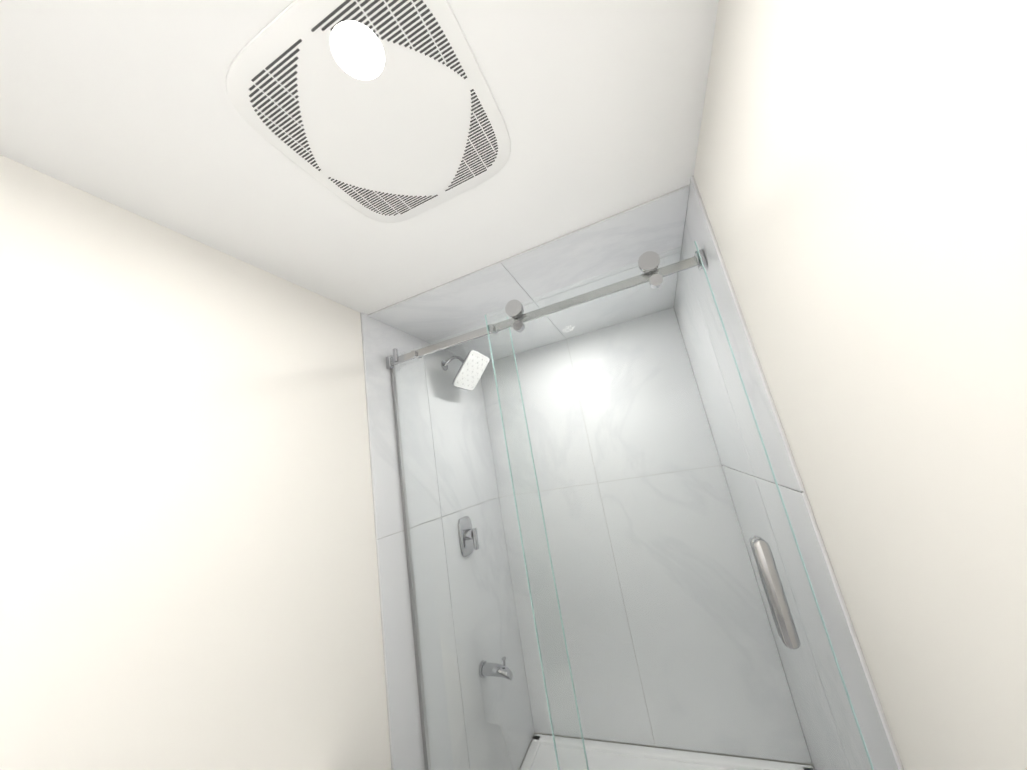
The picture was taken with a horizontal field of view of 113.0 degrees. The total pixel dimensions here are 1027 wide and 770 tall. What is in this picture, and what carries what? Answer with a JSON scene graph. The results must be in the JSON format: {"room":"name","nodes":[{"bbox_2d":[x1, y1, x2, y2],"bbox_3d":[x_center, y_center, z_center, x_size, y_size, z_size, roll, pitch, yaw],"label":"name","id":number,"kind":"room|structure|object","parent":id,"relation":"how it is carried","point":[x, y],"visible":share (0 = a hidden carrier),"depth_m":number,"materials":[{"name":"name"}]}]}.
{"room":"bathroom","nodes":[
{"label":"bathroom","id":0,"kind":"room"},
{"bbox_2d":[0,155,533,769],"bbox_3d":[-0.639,0.653,0.760,0.100,2.070,2.996,-15,-14,20],"label":"wall","id":1,"kind":"structure","parent":0,"point":[188,567],"depth_m":0.71,"materials":[{"name":"white paint"}]},
{"bbox_2d":[360,312,533,769],"bbox_3d":[-0.250,0.765,1.568,0.008,2.040,0.991,-15,-14,20],"label":"wall tile","id":2,"kind":"structure","parent":1,"relation":"attached to","point":[381,341],"depth_m":1.44,"materials":[{"name":"grey tile"}]},
{"bbox_2d":[441,350,488,390],"bbox_3d":[-0.259,-0.076,1.780,0.234,0.190,0.210,-15,-14,20],"label":"shower head","id":3,"kind":"object","parent":2,"relation":"attached to","point":[465,377],"depth_m":1.75},
{"bbox_2d":[458,516,478,556],"bbox_3d":[-0.203,0.718,1.622,0.062,0.172,0.120,-15,-14,20],"label":"shower valve","id":4,"kind":"object","parent":2,"relation":"attached to","point":[464,524],"depth_m":1.61,"materials":[{"name":"silver metal"}]},
{"bbox_2d":[479,657,512,680],"bbox_3d":[-0.077,1.236,1.482,0.138,0.082,0.060,-15,-14,20],"label":"spout","id":5,"kind":"object","parent":2,"relation":"attached to","point":[494,670],"depth_m":1.47,"materials":[{"name":"silver metal"}]},
{"bbox_2d":[0,0,718,314],"bbox_3d":[0.344,-0.669,0.574,2.650,0.050,2.996,-15,-14,20],"label":"ceiling","id":6,"kind":"structure","parent":0,"point":[128,105],"depth_m":0.67,"materials":[{"name":"white paint"}]},
{"bbox_2d":[330,21,384,79],"bbox_3d":[-0.252,-0.541,0.550,0.100,0.006,0.100,-15,-14,20],"label":"recessed light","id":7,"kind":"object","parent":6,"relation":"in","point":[357,50],"visible":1,"depth_m":0.55,"materials":[{"name":"white plastic"}]},
{"bbox_2d":[225,0,510,222],"bbox_3d":[-0.248,-0.509,0.684,0.424,0.006,0.424,-15,-14,20],"label":"ceiling vent","id":8,"kind":"object","parent":6,"relation":"in","point":[416,126],"visible":1,"depth_m":0.63,"materials":[{"name":"white plastic"}]},
{"bbox_2d":[367,184,689,361],"bbox_3d":[0.137,-0.352,1.608,1.204,0.008,0.953,-15,-14,20],"label":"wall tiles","id":9,"kind":"structure","parent":6,"relation":"attached to","point":[462,305],"depth_m":1.37,"materials":[{"name":"grey tile"}]},
{"bbox_2d":[534,732,814,768],"bbox_3d":[0.557,0.706,1.840,1.320,2.070,0.100,-15,-14,20],"label":"wall","id":10,"kind":"structure","parent":0,"point":[682,750],"depth_m":1.54,"materials":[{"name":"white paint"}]},
{"bbox_2d":[481,308,811,763],"bbox_3d":[0.488,0.695,1.811,1.204,2.040,0.008,-15,-14,20],"label":"wall tile","id":11,"kind":"structure","parent":10,"relation":"attached to","point":[701,505],"depth_m":1.75,"materials":[{"name":"grey tile"}]},
{"bbox_2d":[694,0,1026,769],"bbox_3d":[0.693,0.390,0.628,0.100,2.070,2.106,-15,-14,20],"label":"wall","id":12,"kind":"structure","parent":0,"point":[860,174],"depth_m":0.39,"materials":[{"name":"white paint"}]},
{"bbox_2d":[673,176,903,769],"bbox_3d":[0.853,0.474,1.158,0.008,2.040,0.991,-15,-14,20],"label":"wall tile","id":13,"kind":"structure","parent":12,"relation":"attached to","point":[870,716],"depth_m":0.96,"materials":[{"name":"grey tile"}]},
{"bbox_3d":[0.697,1.363,0.083,2.650,0.050,2.996,-15,-14,20],"label":"floor","id":14,"kind":"structure","parent":0,"visible":0},
{"bbox_2d":[520,734,814,769],"bbox_3d":[0.482,1.593,1.157,1.203,0.078,0.912,-15,-14,20],"label":"shower base","id":15,"kind":"object","parent":14,"relation":"on","point":[597,749],"depth_m":1.55,"materials":[{"name":"white plastic"}]},
{"bbox_2d":[386,241,873,769],"bbox_3d":[0.163,0.597,1.007,1.203,1.868,0.072,-15,-14,20],"label":"shower door","id":16,"kind":"structure","parent":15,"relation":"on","point":[654,275],"depth_m":1.06,"materials":[{"name":"clear glass"}]}
]}

